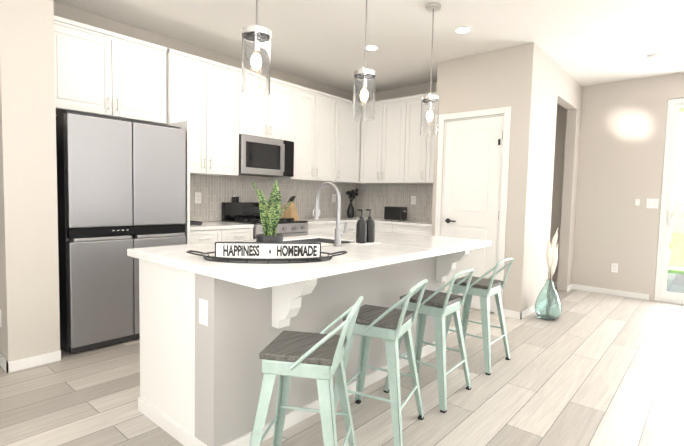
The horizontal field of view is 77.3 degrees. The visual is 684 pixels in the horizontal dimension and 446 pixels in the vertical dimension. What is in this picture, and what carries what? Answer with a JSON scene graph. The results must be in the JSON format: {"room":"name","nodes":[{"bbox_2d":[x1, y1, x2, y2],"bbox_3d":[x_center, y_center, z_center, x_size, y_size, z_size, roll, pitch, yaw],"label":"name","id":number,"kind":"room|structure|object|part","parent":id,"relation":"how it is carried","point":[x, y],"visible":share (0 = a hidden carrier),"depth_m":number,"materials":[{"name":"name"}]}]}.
{"room":"kitchen","nodes":[
{"label":"kitchen","id":0,"kind":"room"},
{"bbox_2d":[0,0,59,361],"bbox_3d":[-2.388,-0.421,3.135,0.760,2.790,0.300,4,5,41],"label":"wall","id":1,"kind":"structure","parent":0,"point":[29,288],"depth_m":2.89,"materials":[{"name":"paint"}]},
{"bbox_2d":[0,353,10,372],"bbox_3d":[-2.517,0.941,3.097,0.773,0.072,0.010,4,5,41],"label":"baseboard","id":2,"kind":"structure","parent":1,"relation":"attached to","point":[6,365],"depth_m":2.87,"materials":[{"name":"white wood"}]},
{"bbox_2d":[11,350,60,371],"bbox_3d":[-2.120,0.957,2.974,0.010,0.072,0.283,4,5,41],"label":"baseboard","id":3,"kind":"structure","parent":1,"relation":"attached to","point":[25,363],"depth_m":2.96,"materials":[{"name":"white wood"}]},
{"bbox_2d":[54,2,352,221],"bbox_3d":[-1.282,-0.519,5.079,0.120,2.790,4.690,4,5,41],"label":"wall","id":4,"kind":"structure","parent":0,"point":[81,16],"depth_m":4.37,"materials":[{"name":"paint"}]},
{"bbox_2d":[195,192,200,202],"bbox_3d":[-1.568,-0.273,4.656,0.007,0.120,0.075,4,5,41],"label":"outlet","id":5,"kind":"object","parent":4,"relation":"attached to","point":[197,197],"visible":1,"depth_m":4.65,"materials":[{"name":"white plastic"}]},
{"bbox_2d":[194,55,241,178],"bbox_3d":[-1.493,-1.078,4.421,0.349,1.140,0.786,4,5,41],"label":"upper cabinet","id":6,"kind":"object","parent":4,"relation":"attached to","point":[217,86],"depth_m":4.40,"materials":[{"name":"white wood"}]},
{"bbox_2d":[242,77,293,178],"bbox_3d":[-0.987,-1.104,5.004,0.349,1.140,0.760,4,5,41],"label":"upper cabinet","id":7,"kind":"object","parent":4,"relation":"attached to","point":[271,115],"depth_m":4.94,"materials":[{"name":"white wood"}]},
{"bbox_2d":[239,134,293,176],"bbox_3d":[-0.957,-0.766,4.992,0.432,0.420,0.754,4,5,41],"label":"microwave","id":8,"kind":"object","parent":7,"relation":"attached to","point":[264,156],"visible":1,"depth_m":4.84,"materials":[{"name":"grey metal"}]},
{"bbox_2d":[282,84,337,182],"bbox_3d":[-0.478,-1.129,5.590,0.349,1.140,0.794,4,5,41],"label":"upper cabinet","id":9,"kind":"object","parent":4,"relation":"attached to","point":[315,112],"depth_m":5.49,"materials":[{"name":"white wood"}]},
{"bbox_2d":[332,194,335,201],"bbox_3d":[-0.120,-0.366,6.323,0.007,0.120,0.075,4,5,41],"label":"outlet","id":10,"kind":"object","parent":4,"relation":"attached to","point":[333,197],"visible":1,"depth_m":6.32,"materials":[{"name":"white plastic"}]},
{"bbox_2d":[338,97,361,182],"bbox_3d":[-0.043,-1.151,6.091,0.349,1.140,0.532,4,5,41],"label":"upper cabinet","id":11,"kind":"object","parent":4,"relation":"attached to","point":[349,129],"depth_m":5.99,"materials":[{"name":"white wood"}]},
{"bbox_2d":[0,287,683,445],"bbox_3d":[1.341,1.091,3.462,11.700,0.100,12.000,4,5,41],"label":"floor","id":12,"kind":"structure","parent":0,"point":[586,368],"depth_m":2.67,"materials":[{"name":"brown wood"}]},
{"bbox_2d":[56,111,185,353],"bbox_3d":[-1.951,0.054,3.671,0.735,1.795,0.910,4,5,41],"label":"fridge","id":13,"kind":"object","parent":12,"relation":"on","point":[63,240],"depth_m":3.30,"materials":[{"name":"grey metal"}]},
{"bbox_3d":[-1.700,0.079,3.455,0.071,1.759,0.906,4,5,41],"label":"fridge doors","id":14,"kind":"part","parent":13,"relation":"part of","materials":[{"name":"silver metal"}]},
{"bbox_2d":[54,15,193,243],"bbox_3d":[-1.950,-0.330,3.677,0.717,2.560,0.984,4,5,41],"label":"tall cabinet","id":15,"kind":"object","parent":12,"relation":"on","point":[98,71],"depth_m":3.70,"materials":[{"name":"white wood"}]},
{"bbox_2d":[194,219,253,230],"bbox_3d":[-1.414,0.026,4.398,0.627,0.034,0.783,4,5,41],"label":"countertop","id":16,"kind":"structure","parent":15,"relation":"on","point":[217,222],"depth_m":4.37,"materials":[{"name":"white stone"}]},
{"bbox_2d":[190,220,201,224],"bbox_3d":[-1.590,-0.039,4.275,0.280,0.102,0.260,4,5,41],"label":"tray","id":17,"kind":"object","parent":16,"relation":"on","point":[195,222],"visible":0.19,"depth_m":4.25,"materials":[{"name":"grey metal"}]},
{"bbox_2d":[194,227,253,243],"bbox_3d":[-1.428,0.480,4.429,0.619,0.873,0.783,4,5,41],"label":"base cabinet","id":18,"kind":"object","parent":12,"relation":"on","point":[204,234],"depth_m":4.21,"materials":[{"name":"white wood"}]},
{"bbox_2d":[221,202,307,238],"bbox_3d":[-0.877,0.332,4.970,0.709,1.125,0.754,4,5,41],"label":"range","id":19,"kind":"object","parent":12,"relation":"on","point":[243,212],"visible":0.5,"depth_m":4.90,"materials":[{"name":"silver metal"}]},
{"bbox_2d":[232,196,238,201],"bbox_3d":[-1.240,-0.278,4.988,0.036,0.072,0.088,4,5,41],"label":"salt","id":20,"kind":"object","parent":19,"relation":"on","point":[233,198],"visible":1,"depth_m":4.97,"materials":[{"name":"grey metal"}]},
{"bbox_2d":[138,250,468,445],"bbox_3d":[-0.050,0.612,2.883,0.980,0.867,2.191,4,5,41],"label":"kitchen island","id":21,"kind":"object","parent":12,"relation":"on","point":[210,331],"depth_m":2.13,"materials":[{"name":"paint"}]},
{"bbox_2d":[199,298,207,325],"bbox_3d":[-0.628,0.404,1.936,0.070,0.115,0.007,4,5,41],"label":"outlet","id":22,"kind":"object","parent":21,"relation":"attached to","point":[203,302],"depth_m":1.93,"materials":[{"name":"white plastic"}]},
{"bbox_2d":[127,230,490,289],"bbox_3d":[-0.019,0.160,2.833,1.160,0.040,2.240,4,5,41],"label":"island countertop","id":23,"kind":"structure","parent":21,"relation":"on","point":[392,249],"depth_m":2.22,"materials":[{"name":"white stone"}]},
{"bbox_2d":[187,242,347,263],"bbox_3d":[-0.360,0.132,2.114,0.544,0.090,0.616,4,5,41],"label":"tray","id":24,"kind":"object","parent":23,"relation":"on","point":[265,256],"visible":0.81,"depth_m":2.04,"materials":[{"name":"white wood"}]},
{"bbox_2d":[223,245,259,255],"bbox_3d":[-0.475,0.130,2.021,0.168,0.052,0.001,1,4,-8],"label":"sign","id":25,"kind":"object","parent":24,"relation":"attached to","point":[249,250],"visible":1,"depth_m":2.02,"materials":[{"name":"black plastic"}]},
{"bbox_2d":[253,180,292,241],"bbox_3d":[-0.376,-0.027,2.165,0.209,0.390,0.182,4,5,41],"label":"snake plant","id":26,"kind":"object","parent":24,"relation":"on","point":[270,214],"visible":0.79,"depth_m":2.14,"materials":[{"name":"green plant"}]},
{"bbox_2d":[277,245,316,255],"bbox_3d":[-0.217,0.134,2.058,0.191,0.052,0.001,1,4,-8],"label":"sign","id":27,"kind":"object","parent":24,"relation":"attached to","point":[288,252],"visible":1,"depth_m":2.06,"materials":[{"name":"black plastic"}]},
{"bbox_2d":[291,238,338,245],"bbox_3d":[-0.249,0.255,2.912,0.440,0.230,0.720,4,5,41],"label":"sink","id":28,"kind":"object","parent":23,"relation":"in","point":[324,241],"depth_m":3.21,"materials":[{"name":"silver metal"}]},
{"bbox_2d":[314,182,346,246],"bbox_3d":[-0.073,-0.062,2.780,0.233,0.408,0.108,4,5,41],"label":"faucet","id":29,"kind":"object","parent":23,"relation":"on","point":[337,241],"depth_m":2.70,"materials":[{"name":"silver metal"}]},
{"bbox_2d":[350,209,379,244],"bbox_3d":[0.160,0.023,2.890,0.100,0.232,0.200,4,5,41],"label":"soap bottles","id":30,"kind":"object","parent":23,"relation":"on","point":[365,232],"visible":1,"depth_m":2.85,"materials":[{"name":"black plastic"}]},
{"bbox_2d":[250,296,363,445],"bbox_3d":[-0.146,0.710,1.788,0.429,0.805,0.410,2,4,11],"label":"stool","id":31,"kind":"object","parent":12,"relation":"on","point":[285,356],"visible":1,"depth_m":1.67,"materials":[{"name":"green metal"}]},
{"bbox_2d":[307,223,335,234],"bbox_3d":[-0.489,0.433,5.510,0.619,0.873,0.549,4,5,41],"label":"base cabinet","id":32,"kind":"object","parent":12,"relation":"on","point":[313,228],"depth_m":5.28,"materials":[{"name":"white wood"}]},
{"bbox_2d":[299,215,365,222],"bbox_3d":[-0.104,-0.039,5.907,0.627,0.034,1.684,4,5,41],"label":"countertop","id":33,"kind":"structure","parent":32,"relation":"on","point":[343,218],"depth_m":5.68,"materials":[{"name":"white stone"}]},
{"bbox_2d":[282,196,298,219],"bbox_3d":[-0.646,-0.191,5.400,0.180,0.308,0.120,3,4,26],"label":"knife block","id":34,"kind":"object","parent":33,"relation":"on","point":[290,211],"visible":0.83,"depth_m":5.36,"materials":[{"name":"brown wood"}]},
{"bbox_2d":[346,189,358,217],"bbox_3d":[0.151,-0.296,6.329,0.189,0.436,0.232,4,5,41],"label":"vase","id":35,"kind":"object","parent":33,"relation":"on","point":[352,194],"visible":1,"depth_m":6.29,"materials":[{"name":"ceramic"}]},
{"bbox_2d":[340,223,356,232],"bbox_3d":[-0.134,0.415,5.920,0.619,0.873,0.537,4,5,41],"label":"base cabinet","id":36,"kind":"object","parent":12,"relation":"on","point":[350,227],"depth_m":5.68,"materials":[{"name":"white wood"}]},
{"bbox_2d":[333,279,427,445],"bbox_3d":[0.202,0.687,2.264,0.429,0.805,0.410,3,4,26],"label":"stool","id":37,"kind":"object","parent":12,"relation":"on","point":[391,326],"visible":0.88,"depth_m":2.16,"materials":[{"name":"green metal"}]},
{"bbox_2d":[375,223,389,231],"bbox_3d":[0.652,0.429,5.976,0.500,0.873,0.619,4,5,41],"label":"base cabinet","id":38,"kind":"object","parent":12,"relation":"on","point":[385,227],"depth_m":5.65,"materials":[{"name":"white wood"}]},
{"bbox_2d":[390,223,431,234],"bbox_3d":[1.082,0.462,5.605,0.637,0.873,0.619,4,5,41],"label":"base cabinet","id":39,"kind":"object","parent":12,"relation":"on","point":[409,228],"depth_m":5.39,"materials":[{"name":"white wood"}]},
{"bbox_2d":[364,219,431,226],"bbox_3d":[0.905,-0.005,5.733,1.126,0.034,0.627,4,5,41],"label":"countertop","id":40,"kind":"structure","parent":39,"relation":"on","point":[423,222],"depth_m":5.64,"materials":[{"name":"white stone"}]},
{"bbox_2d":[384,206,406,220],"bbox_3d":[0.738,-0.130,5.847,0.292,0.192,0.170,4,5,41],"label":"toaster","id":41,"kind":"object","parent":40,"relation":"on","point":[395,213],"visible":1,"depth_m":5.77,"materials":[{"name":"black plastic"}]},
{"bbox_2d":[384,268,473,412],"bbox_3d":[0.567,0.668,2.699,0.429,0.805,0.410,4,5,38],"label":"stool","id":42,"kind":"object","parent":12,"relation":"on","point":[438,305],"visible":0.81,"depth_m":2.60,"materials":[{"name":"green metal"}]},
{"bbox_2d":[445,258,513,374],"bbox_3d":[1.024,0.644,3.241,0.429,0.805,0.410,4,5,41],"label":"stool","id":43,"kind":"object","parent":12,"relation":"on","point":[484,289],"visible":0.79,"depth_m":3.15,"materials":[{"name":"green metal"}]},
{"bbox_2d":[534,279,561,319],"bbox_3d":[2.147,0.791,4.445,0.261,0.399,0.261,4,5,41],"label":"floor vase","id":44,"kind":"object","parent":12,"relation":"on","point":[547,306],"visible":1,"depth_m":4.37,"materials":[{"name":"teal glass"}]},
{"bbox_2d":[546,228,557,280],"bbox_3d":[2.198,0.509,4.467,0.097,0.914,0.272,4,5,41],"label":"stem","id":45,"kind":"object","parent":44,"relation":"in","point":[551,251],"visible":1,"depth_m":4.41,"materials":[{"name":"beige plant"}]},
{"bbox_2d":[53,0,683,93],"bbox_3d":[1.406,-1.792,3.280,11.700,0.100,12.000,4,5,41],"label":"ceiling","id":46,"kind":"structure","parent":0,"point":[587,42],"depth_m":4.03,"materials":[{"name":"paint"}]},
{"bbox_2d":[242,0,270,95],"bbox_3d":[-0.432,-1.193,2.173,0.148,1.040,0.148,4,5,41],"label":"pendant light","id":47,"kind":"object","parent":46,"relation":"hanging from","point":[256,46],"visible":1,"depth_m":2.14,"materials":[{"name":"clear glass"}]},
{"bbox_2d":[353,0,375,120],"bbox_3d":[0.157,-1.222,2.852,0.148,1.040,0.148,4,5,41],"label":"pendant light","id":48,"kind":"object","parent":46,"relation":"hanging from","point":[364,96],"visible":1,"depth_m":2.82,"materials":[{"name":"clear glass"}]},
{"bbox_2d":[364,45,379,50],"bbox_3d":[0.313,-1.840,4.492,0.170,0.007,0.170,4,5,41],"label":"recessed light","id":49,"kind":"object","parent":46,"relation":"in","point":[372,47],"visible":0.9,"depth_m":4.47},
{"bbox_2d":[420,3,440,135],"bbox_3d":[0.734,-1.251,3.516,0.148,1.040,0.148,4,5,41],"label":"pendant light","id":50,"kind":"object","parent":46,"relation":"hanging from","point":[429,113],"visible":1,"depth_m":3.48,"materials":[{"name":"clear glass"}]},
{"bbox_2d":[454,26,472,33],"bbox_3d":[1.123,-1.788,3.963,0.170,0.007,0.170,4,5,41],"label":"recessed light","id":51,"kind":"object","parent":46,"relation":"in","point":[462,29],"visible":1,"depth_m":3.95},
{"bbox_2d":[648,53,662,59],"bbox_3d":[3.322,-1.760,4.533,0.136,0.034,0.136,4,5,41],"label":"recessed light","id":52,"kind":"object","parent":46,"relation":"attached to","point":[657,56],"visible":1,"depth_m":4.50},
{"bbox_2d":[355,82,436,220],"bbox_3d":[0.925,-0.539,6.190,1.760,2.790,0.120,4,5,41],"label":"wall","id":53,"kind":"structure","parent":0,"point":[404,91],"depth_m":6.07,"materials":[{"name":"paint"}]},
{"bbox_2d":[358,97,405,182],"bbox_3d":[0.670,-1.134,6.071,0.760,1.140,0.349,4,5,41],"label":"upper cabinet","id":54,"kind":"object","parent":53,"relation":"attached to","point":[382,159],"depth_m":5.91,"materials":[{"name":"white wood"}]},
{"bbox_2d":[411,196,415,204],"bbox_3d":[1.008,-0.322,6.029,0.075,0.120,0.007,4,5,41],"label":"outlet","id":55,"kind":"object","parent":53,"relation":"attached to","point":[413,199],"visible":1,"depth_m":6.03,"materials":[{"name":"white plastic"}]},
{"bbox_2d":[402,93,425,182],"bbox_3d":[1.079,-1.102,5.718,0.324,1.140,0.349,4,5,41],"label":"upper cabinet","id":56,"kind":"object","parent":53,"relation":"attached to","point":[413,143],"depth_m":5.61,"materials":[{"name":"white wood"}]},
{"bbox_2d":[422,92,436,182],"bbox_3d":[1.324,-1.083,5.506,0.323,1.140,0.349,4,5,41],"label":"upper cabinet","id":57,"kind":"object","parent":53,"relation":"attached to","point":[430,140],"depth_m":5.46,"materials":[{"name":"white wood"}]},
{"bbox_2d":[431,42,537,311],"bbox_3d":[1.512,-0.433,4.718,1.060,2.790,0.120,4,5,41],"label":"wall","id":58,"kind":"structure","parent":0,"point":[504,77],"depth_m":4.43,"materials":[{"name":"paint"}]},
{"bbox_2d":[442,116,503,312],"bbox_3d":[1.419,-0.097,4.739,0.666,2.090,0.096,4,5,41],"label":"door leaf","id":59,"kind":"structure","parent":58,"relation":"in","point":[472,174],"depth_m":4.71,"materials":[{"name":"white wood"}]},
{"bbox_3d":[1.422,-0.114,4.709,0.624,1.740,0.056,4,5,41],"label":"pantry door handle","id":60,"kind":"part","parent":59,"relation":"part of","materials":[{"name":"white wood"}]},
{"bbox_2d":[435,106,510,314],"bbox_3d":[1.446,-0.135,4.776,0.820,2.185,0.137,4,5,41],"label":"door frame","id":61,"kind":"structure","parent":58,"relation":"attached to","point":[505,112],"depth_m":4.53,"materials":[{"name":"white wood"}]},
{"bbox_2d":[525,46,582,309],"bbox_3d":[2.594,-0.442,5.249,0.120,2.790,2.100,4,5,41],"label":"wall","id":62,"kind":"structure","parent":0,"point":[556,83],"depth_m":4.87,"materials":[{"name":"paint"}]},
{"bbox_2d":[519,305,534,318],"bbox_3d":[2.145,0.942,4.749,0.010,0.072,0.933,4,5,41],"label":"baseboard","id":63,"kind":"structure","parent":62,"relation":"attached to","point":[523,314],"depth_m":4.52,"materials":[{"name":"white wood"}]},
{"bbox_2d":[548,73,683,300],"bbox_3d":[4.828,-0.352,4.625,7.520,2.790,0.120,4,5,41],"label":"wall","id":64,"kind":"structure","parent":0,"point":[622,146],"depth_m":5.59,"materials":[{"name":"paint"}]},
{"bbox_2d":[570,284,648,299],"bbox_3d":[3.550,0.913,5.702,0.890,0.072,0.013,4,5,41],"label":"baseboard","id":65,"kind":"structure","parent":64,"relation":"attached to","point":[572,286],"depth_m":5.68,"materials":[{"name":"white wood"}]},
{"bbox_2d":[611,263,617,272],"bbox_3d":[3.600,0.593,5.647,0.075,0.120,0.007,4,5,41],"label":"electrical outlet","id":66,"kind":"object","parent":64,"relation":"attached to","point":[614,267],"visible":1,"depth_m":5.64,"materials":[{"name":"white plastic"}]},
{"bbox_2d":[635,199,639,205],"bbox_3d":[3.769,-0.263,5.460,0.050,0.085,0.011,4,5,41],"label":"light switch","id":67,"kind":"object","parent":64,"relation":"attached to","point":[637,201],"visible":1,"depth_m":5.46,"materials":[{"name":"white plastic"}]},
{"bbox_2d":[646,199,658,207],"bbox_3d":[3.891,-0.244,5.358,0.120,0.120,0.008,4,5,41],"label":"light switch","id":68,"kind":"object","parent":64,"relation":"attached to","point":[652,203],"visible":1,"depth_m":5.36,"materials":[{"name":"white plastic"}]},
{"bbox_2d":[654,98,683,304],"bbox_3d":[4.715,-0.214,4.729,1.904,2.497,0.080,4,5,41],"label":"sliding door","id":69,"kind":"structure","parent":64,"relation":"in","point":[662,294],"depth_m":5.29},
{"bbox_2d":[666,108,683,292],"bbox_3d":[4.718,-0.211,4.732,1.790,2.390,0.004,4,5,41],"label":"window panel","id":70,"kind":"object","parent":69,"relation":"attached to","point":[675,278],"visible":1,"depth_m":5.25,"materials":[{"name":"clear glass"}]}
]}

